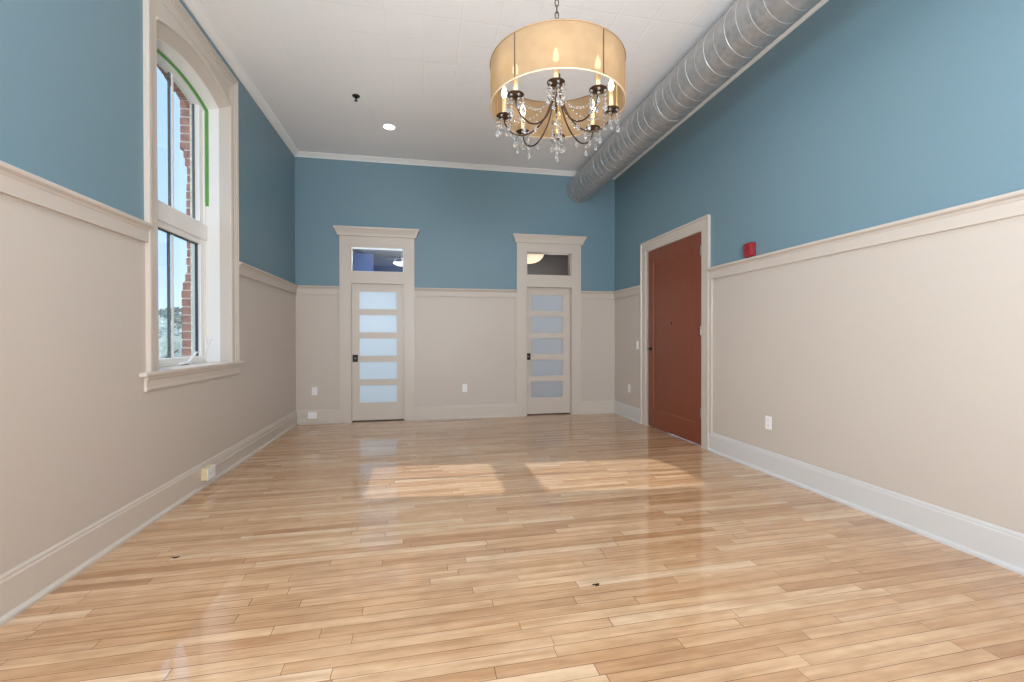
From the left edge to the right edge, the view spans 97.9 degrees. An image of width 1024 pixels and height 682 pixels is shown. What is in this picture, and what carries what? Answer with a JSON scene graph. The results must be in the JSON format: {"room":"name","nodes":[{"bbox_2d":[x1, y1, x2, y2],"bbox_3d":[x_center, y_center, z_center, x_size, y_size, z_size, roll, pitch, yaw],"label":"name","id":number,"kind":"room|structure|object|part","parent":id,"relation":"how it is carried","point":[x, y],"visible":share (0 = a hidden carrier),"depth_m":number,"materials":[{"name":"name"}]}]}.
{"room":"empty living room","nodes":[
{"label":"empty living room","id":0,"kind":"room"},
{"bbox_2d":[0,0,294,283],"bbox_3d":[-2.275,-0.701,1.589,0.300,3.790,9.400,0,0,-11],"label":"wall","id":1,"kind":"structure","parent":0,"point":[71,71],"depth_m":2.49,"materials":[{"name":"blue paint"}]},
{"bbox_2d":[0,160,153,574],"bbox_3d":[-1.772,0.233,-0.046,0.054,1.941,5.988,0,0,-11],"label":"wainscoting","id":2,"kind":"structure","parent":1,"relation":"attached to","point":[73,398],"depth_m":2.23,"materials":[{"name":"beige paint"}]},
{"bbox_2d":[0,410,297,626],"bbox_3d":[-2.107,1.094,1.632,0.036,0.200,9.400,0,0,-11],"label":"baseboard","id":3,"kind":"structure","parent":1,"relation":"attached to","point":[30,581],"depth_m":2.50,"materials":[{"name":"beige paint"}]},
{"bbox_2d":[139,0,244,391],"bbox_3d":[-2.644,-1.079,3.553,0.360,2.805,1.570,0,0,-11],"label":"window","id":4,"kind":"structure","parent":1,"relation":"in","point":[172,40],"depth_m":3.93,"materials":[{"name":"beige paint"}]},
{"bbox_3d":[-2.761,-1.654,3.588,0.060,1.206,1.010,0,0,-11],"label":"sash","id":5,"kind":"part","parent":4,"relation":"part of","materials":[{"name":"white paint"}]},
{"bbox_3d":[-2.756,-0.372,3.596,0.070,1.090,0.988,0,0,-11],"label":"sash","id":6,"kind":"part","parent":4,"relation":"part of","materials":[{"name":"white paint"}]},
{"bbox_3d":[-2.751,-1.006,3.593,0.096,2.409,1.054,0,0,-11],"label":"frame","id":7,"kind":"part","parent":4,"relation":"part of","materials":[{"name":"white paint"}]},
{"bbox_3d":[-2.625,0.213,3.564,0.326,0.030,1.570,0,0,-11],"label":"sill","id":8,"kind":"part","parent":4,"relation":"part of","materials":[{"name":"beige paint"}]},
{"bbox_2d":[147,374,237,492],"bbox_3d":[-2.506,0.705,3.590,0.006,0.955,1.424,0,0,-11],"label":"trim","id":9,"kind":"structure","parent":1,"relation":"attached to","point":[188,425],"depth_m":3.39,"materials":[{"name":"beige paint"}]},
{"bbox_2d":[201,464,214,480],"bbox_3d":[-2.471,1.069,3.632,0.052,0.098,0.134,0,0,-11],"label":"outlet box","id":10,"kind":"object","parent":1,"relation":"attached to","point":[208,472],"visible":1,"depth_m":3.58,"materials":[{"name":"beige plastic"}]},
{"bbox_3d":[-2.451,1.069,3.636,0.006,0.098,0.134,0,0,-11],"label":"plate","id":11,"kind":"part","parent":10,"relation":"part of","materials":[{"name":"white plastic"}]},
{"bbox_2d":[215,415,307,466],"bbox_3d":[-2.681,1.054,4.974,0.154,0.018,2.580,0,0,-11],"label":"cable raceway","id":12,"kind":"object","parent":1,"relation":"attached to","point":[263,436],"visible":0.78,"depth_m":4.65,"materials":[{"name":"beige paint"}]},
{"bbox_2d":[237,262,297,441],"bbox_3d":[-2.811,0.203,5.266,0.054,1.941,1.988,0,0,-11],"label":"wainscoting","id":13,"kind":"structure","parent":1,"relation":"attached to","point":[266,382],"depth_m":5.04,"materials":[{"name":"beige paint"}]},
{"bbox_2d":[157,64,190,356],"bbox_3d":[-2.880,-0.843,3.579,0.099,3.452,1.840,0,0,-11],"label":"wall","id":14,"kind":"structure","parent":0,"point":[184,103],"depth_m":4.06,"materials":[{"name":"red brick"}]},
{"bbox_2d":[353,253,373,270],"bbox_3d":[-3.375,-0.295,8.891,1.190,2.895,0.150,0,0,-11],"label":"wall","id":15,"kind":"structure","parent":0,"point":[361,262],"depth_m":8.89,"materials":[{"name":"blue paint"}]},
{"bbox_2d":[353,249,402,256],"bbox_3d":[-2.500,-1.793,7.938,2.750,0.100,2.840,0,0,-11],"label":"ceiling","id":16,"kind":"structure","parent":0,"point":[383,253],"depth_m":8.81,"materials":[{"name":"grey paint"}]},
{"bbox_2d":[393,251,402,265],"bbox_3d":[-2.056,-1.568,8.252,0.280,0.354,0.284,0,0,-11],"label":"pendant lamp","id":17,"kind":"object","parent":16,"relation":"hanging from","point":[394,262],"visible":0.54,"depth_m":8.18,"materials":[{"name":"white"}]},
{"bbox_3d":[-2.056,-1.417,8.251,0.280,0.051,0.280,0,0,-11],"label":"lamp shade","id":18,"kind":"part","parent":17,"relation":"part of","materials":[{"name":"white"}]},
{"bbox_2d":[374,256,402,271],"bbox_3d":[-2.497,-0.293,7.947,2.750,2.900,2.840,0,0,-11],"label":"wall","id":19,"kind":"structure","parent":0,"point":[382,264],"depth_m":9.27,"materials":[{"name":"blue paint"}]},
{"bbox_2d":[295,157,614,419],"bbox_3d":[-0.706,-0.734,6.766,5.367,3.790,0.160,0,0,-11],"label":"wall","id":20,"kind":"structure","parent":0,"point":[466,220],"depth_m":6.64,"materials":[{"name":"blue paint"}]},
{"bbox_2d":[308,412,317,418],"bbox_3d":[-2.789,1.042,6.243,0.120,0.086,0.050,0,0,-11],"label":"outlet box","id":21,"kind":"object","parent":20,"relation":"attached to","point":[311,415],"visible":1,"depth_m":6.22,"materials":[{"name":"white plastic"}]},
{"bbox_2d":[312,387,316,394],"bbox_3d":[-2.779,0.705,6.278,0.072,0.116,0.008,0,0,-11],"label":"wall plate","id":22,"kind":"object","parent":20,"relation":"attached to","point":[314,389],"visible":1,"depth_m":6.28,"materials":[{"name":"white plastic"}]},
{"bbox_2d":[295,285,339,409],"bbox_3d":[-2.734,0.197,6.266,0.590,1.941,0.054,0,0,-11],"label":"wainscoting","id":23,"kind":"structure","parent":20,"relation":"attached to","point":[317,307],"depth_m":6.29,"materials":[{"name":"beige paint"}]},
{"bbox_2d":[333,225,418,422],"bbox_3d":[-1.946,-0.228,6.480,1.180,2.785,0.253,0,0,-11],"label":"door","id":24,"kind":"structure","parent":20,"relation":"in","point":[377,308],"depth_m":6.48,"materials":[{"name":"beige paint"}]},
{"bbox_3d":[-2.260,0.250,6.431,0.074,0.104,0.005,0,0,-11],"label":"flush pull","id":25,"kind":"part","parent":24,"relation":"part of","materials":[{"name":"black metal"}]},
{"bbox_3d":[-1.946,-1.175,6.470,0.737,0.362,0.040,0,0,-11],"label":"transom frame","id":26,"kind":"part","parent":24,"relation":"part of","materials":[{"name":"white paint"}]},
{"bbox_3d":[-1.950,0.089,6.508,0.533,0.260,0.008,0,0,-11],"label":"pane","id":27,"kind":"part","parent":24,"relation":"part of","materials":[{"name":"white glass"}]},
{"bbox_3d":[-1.951,-0.250,6.506,0.533,0.260,0.008,0,0,-11],"label":"pane","id":28,"kind":"part","parent":24,"relation":"part of","materials":[{"name":"white glass"}]},
{"bbox_3d":[-1.952,-0.590,6.504,0.533,0.260,0.008,0,0,-11],"label":"pane","id":29,"kind":"part","parent":24,"relation":"part of","materials":[{"name":"white glass"}]},
{"bbox_3d":[-1.949,0.768,6.512,0.533,0.260,0.008,0,0,-11],"label":"pane","id":30,"kind":"part","parent":24,"relation":"part of","materials":[{"name":"white glass"}]},
{"bbox_3d":[-1.950,0.429,6.510,0.533,0.260,0.008,0,0,-11],"label":"pane","id":31,"kind":"part","parent":24,"relation":"part of","materials":[{"name":"white glass"}]},
{"bbox_2d":[296,401,613,424],"bbox_3d":[-0.684,1.061,6.681,4.767,0.200,0.036,0,0,-11],"label":"baseboard","id":32,"kind":"structure","parent":20,"relation":"attached to","point":[325,416],"depth_m":6.66,"materials":[{"name":"beige paint"}]},
{"bbox_2d":[462,384,466,391],"bbox_3d":[-0.708,0.705,6.682,0.072,0.116,0.008,0,0,-11],"label":"wall outlet","id":33,"kind":"object","parent":20,"relation":"attached to","point":[464,386],"visible":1,"depth_m":6.68,"materials":[{"name":"white plastic"}]},
{"bbox_2d":[414,288,516,406],"bbox_3d":[-0.672,0.191,6.669,1.531,1.941,0.054,0,0,-11],"label":"wainscoting","id":34,"kind":"structure","parent":20,"relation":"attached to","point":[463,336],"depth_m":6.68,"materials":[{"name":"beige paint"}]},
{"bbox_2d":[512,233,586,416],"bbox_3d":[0.571,-0.235,6.973,1.168,2.785,0.253,0,0,-11],"label":"door","id":35,"kind":"structure","parent":20,"relation":"in","point":[548,310],"depth_m":7.00,"materials":[{"name":"beige paint"}]},
{"bbox_3d":[0.551,0.761,7.042,0.524,0.260,0.008,0,0,-11],"label":"pane","id":36,"kind":"part","parent":35,"relation":"part of","materials":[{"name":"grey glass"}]},
{"bbox_3d":[0.550,0.421,7.040,0.524,0.260,0.008,0,0,-11],"label":"pane","id":37,"kind":"part","parent":35,"relation":"part of","materials":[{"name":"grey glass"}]},
{"bbox_3d":[0.550,0.082,7.038,0.524,0.260,0.008,0,0,-11],"label":"pane","id":38,"kind":"part","parent":35,"relation":"part of","materials":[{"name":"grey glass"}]},
{"bbox_3d":[0.549,-0.258,7.036,0.524,0.260,0.008,0,0,-11],"label":"pane","id":39,"kind":"part","parent":35,"relation":"part of","materials":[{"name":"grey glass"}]},
{"bbox_3d":[0.549,-0.597,7.034,0.524,0.260,0.008,0,0,-11],"label":"pane","id":40,"kind":"part","parent":35,"relation":"part of","materials":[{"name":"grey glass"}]},
{"bbox_3d":[0.573,-1.198,6.963,0.725,0.369,0.040,0,0,-11],"label":"transom frame","id":41,"kind":"part","parent":35,"relation":"part of","materials":[{"name":"beige paint"}]},
{"bbox_2d":[581,291,614,401],"bbox_3d":[1.371,0.185,7.069,0.578,1.941,0.054,0,0,-11],"label":"trim","id":42,"kind":"structure","parent":20,"relation":"attached to","point":[597,307],"depth_m":7.09,"materials":[{"name":"beige paint"}]},
{"bbox_2d":[197,0,736,171],"bbox_3d":[0.217,-2.678,2.014,5.367,0.150,9.900,0,0,-11],"label":"ceiling","id":43,"kind":"structure","parent":0,"point":[421,68],"depth_m":4.21,"materials":[{"name":"white paint"}]},
{"bbox_2d":[352,94,359,101],"bbox_3d":[-1.665,-2.588,4.760,0.080,0.055,0.080,0,0,-11],"label":"sprinkler head","id":44,"kind":"object","parent":43,"relation":"attached to","point":[355,96],"visible":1,"depth_m":4.75},
{"bbox_2d":[382,124,395,129],"bbox_3d":[-1.502,-2.618,5.456,0.164,0.004,0.164,0,0,-11],"label":"recessed light","id":45,"kind":"object","parent":43,"relation":"in","point":[385,126],"visible":1,"depth_m":5.44,"materials":[{"name":"white plastic"}]},
{"bbox_2d":[490,0,625,161],"bbox_3d":[0.210,-1.742,2.094,0.630,1.722,0.630,0,0,-3],"label":"chandelier","id":46,"kind":"object","parent":43,"relation":"hanging from","point":[555,44],"visible":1,"depth_m":1.91,"materials":[{"name":"beige fabric"}]},
{"bbox_3d":[-0.037,-1.188,2.126,0.027,0.062,0.026,0,0,-11],"label":"bulb","id":47,"kind":"part","parent":46,"relation":"part of","materials":[{"name":"beige glass"}]},
{"bbox_3d":[0.081,-1.113,2.113,0.245,0.281,0.007,0,0,7],"label":"arm","id":48,"kind":"part","parent":46,"relation":"part of","materials":[{"name":"brown metal"}]},
{"bbox_3d":[0.108,-1.112,2.016,0.245,0.281,0.007,0,0,-38],"label":"arm","id":49,"kind":"part","parent":46,"relation":"part of","materials":[{"name":"brown metal"}]},
{"bbox_3d":[0.130,-1.113,2.200,0.007,0.281,0.245,0,0,-38],"label":"arm","id":50,"kind":"part","parent":46,"relation":"part of","materials":[{"name":"brown metal"}]},
{"bbox_3d":[0.196,-1.112,1.967,0.007,0.281,0.245,0,0,7],"label":"arm","id":51,"kind":"part","parent":46,"relation":"part of","materials":[{"name":"brown metal"}]},
{"bbox_3d":[0.314,-1.113,2.179,0.245,0.281,0.007,0,0,-38],"label":"arm","id":52,"kind":"part","parent":46,"relation":"part of","materials":[{"name":"brown metal"}]},
{"bbox_3d":[0.292,-1.112,1.995,0.007,0.281,0.246,0,0,-38],"label":"arm","id":53,"kind":"part","parent":46,"relation":"part of","materials":[{"name":"brown metal"}]},
{"bbox_3d":[0.341,-1.113,2.082,0.245,0.281,0.007,0,0,7],"label":"arm","id":54,"kind":"part","parent":46,"relation":"part of","materials":[{"name":"brown metal"}]},
{"bbox_3d":[0.460,-1.188,2.068,0.027,0.062,0.026,0,0,-11],"label":"bulb","id":55,"kind":"part","parent":46,"relation":"part of","materials":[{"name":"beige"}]},
{"bbox_2d":[567,0,820,202],"bbox_3d":[1.954,-2.374,2.416,0.412,0.468,9.378,0,0,-11],"label":"spiral duct","id":56,"kind":"object","parent":43,"relation":"hanging from","point":[748,27],"visible":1,"depth_m":3.81,"materials":[{"name":"metal"}]},
{"bbox_2d":[0,413,1023,681],"bbox_3d":[-0.064,1.239,3.510,5.767,0.120,12.900,0,0,-11],"label":"floor","id":57,"kind":"structure","parent":0,"point":[474,549],"depth_m":2.20,"materials":[{"name":"brown wood"}]},
{"bbox_2d":[527,254,567,275],"bbox_3d":[0.568,-0.401,8.291,2.500,3.100,2.340,0,0,-11],"label":"wall","id":58,"kind":"structure","parent":0,"point":[549,264],"depth_m":9.42,"materials":[{"name":"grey paint"}]},
{"bbox_2d":[615,0,1023,290],"bbox_3d":[2.698,-0.715,2.561,0.300,3.790,9.400,0,0,-11],"label":"wall","id":59,"kind":"structure","parent":0,"point":[867,113],"depth_m":3.23,"materials":[{"name":"blue paint"}]},
{"bbox_2d":[183,0,828,178],"bbox_3d":[0.208,-2.577,2.064,4.767,0.052,9.400,0,0,-11],"label":"trim","id":60,"kind":"structure","parent":59,"relation":"attached to","point":[195,8],"depth_m":5.12,"materials":[{"name":"white paint"}]},
{"bbox_2d":[613,285,639,408],"bbox_3d":[1.711,0.186,6.699,0.054,1.941,0.910,0,0,-11],"label":"trim","id":61,"kind":"structure","parent":59,"relation":"attached to","point":[627,300],"depth_m":6.69,"materials":[{"name":"beige paint"}]},
{"bbox_2d":[640,214,710,449],"bbox_3d":[2.010,-0.094,5.511,0.162,2.515,1.523,0,0,-11],"label":"door","id":62,"kind":"structure","parent":59,"relation":"in","point":[674,282],"depth_m":5.43,"materials":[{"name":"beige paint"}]},
{"bbox_3d":[1.990,-0.061,5.506,0.030,1.980,0.945,0,0,-11],"label":"panel moulding","id":63,"kind":"part","parent":62,"relation":"part of","materials":[{"name":"red paint"}]},
{"bbox_3d":[1.999,-0.061,5.508,0.020,1.980,0.945,0,0,-11],"label":"panel","id":64,"kind":"part","parent":62,"relation":"part of","materials":[{"name":"red paint"}]},
{"bbox_2d":[743,242,755,257],"bbox_3d":[2.206,-0.847,4.151,0.055,0.140,0.124,0,0,-11],"label":"fire alarm","id":65,"kind":"object","parent":59,"relation":"attached to","point":[749,249],"visible":0.97,"depth_m":4.11,"materials":[{"name":"red plastic"}]},
{"bbox_2d":[765,416,771,429],"bbox_3d":[2.268,0.724,3.945,0.008,0.116,0.072,0,0,-11],"label":"wall outlet","id":66,"kind":"object","parent":59,"relation":"attached to","point":[768,420],"visible":1,"depth_m":3.94,"materials":[{"name":"white plastic"}]},
{"bbox_2d":[614,401,1023,575],"bbox_3d":[2.536,1.081,2.540,0.036,0.200,9.400,0,0,-11],"label":"baseboard","id":67,"kind":"structure","parent":59,"relation":"attached to","point":[994,544],"depth_m":2.92,"materials":[{"name":"grey paint"}]},
{"bbox_2d":[706,189,1023,533],"bbox_3d":[2.759,0.217,1.337,0.054,1.941,6.962,0,0,-11],"label":"wainscoting","id":68,"kind":"structure","parent":59,"relation":"attached to","point":[889,356],"depth_m":2.88,"materials":[{"name":"beige paint"}]},
{"bbox_3d":[0.566,-2.001,8.281,2.500,0.100,2.340,0,0,-11],"label":"ceiling","id":69,"kind":"structure","parent":0,"visible":0},
{"bbox_2d":[527,254,543,263],"bbox_3d":[0.289,-1.717,8.555,0.668,0.467,0.668,0,0,-11],"label":"ceiling lamp","id":70,"kind":"object","parent":69,"relation":"hanging from","point":[531,258],"visible":0.42,"depth_m":8.38,"materials":[{"name":"beige"}]},
{"label":"outside","id":71,"kind":"structure","parent":0,"visible":0},
{"bbox_3d":[-55.024,6.102,40.222,87.400,0.100,120.000,0,0,-11],"label":"ground","id":72,"kind":"structure","parent":71,"visible":0},
{"bbox_2d":[158,307,180,315],"bbox_3d":[-38.341,1.523,51.775,11.097,10.887,10.947,0,0,-11],"label":"tree","id":73,"kind":"object","parent":72,"relation":"on","point":[176,309],"visible":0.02,"depth_m":50.09,"materials":[{"name":"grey plant"}]},
{"bbox_2d":[158,315,182,358],"bbox_3d":[-9.606,2.724,11.992,2.396,6.845,2.389,0,0,-11],"label":"flowering tree","id":74,"kind":"object","parent":72,"relation":"on","point":[178,347],"visible":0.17,"depth_m":11.85,"materials":[{"name":"grey plant"}]},
{"bbox_2d":[159,312,182,341],"bbox_3d":[-26.801,2.032,33.834,8.424,8.772,8.838,0,0,-11],"label":"tree","id":75,"kind":"object","parent":72,"relation":"on","point":[177,316],"visible":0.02,"depth_m":34.31,"materials":[{"name":"grey plant"}]}
]}

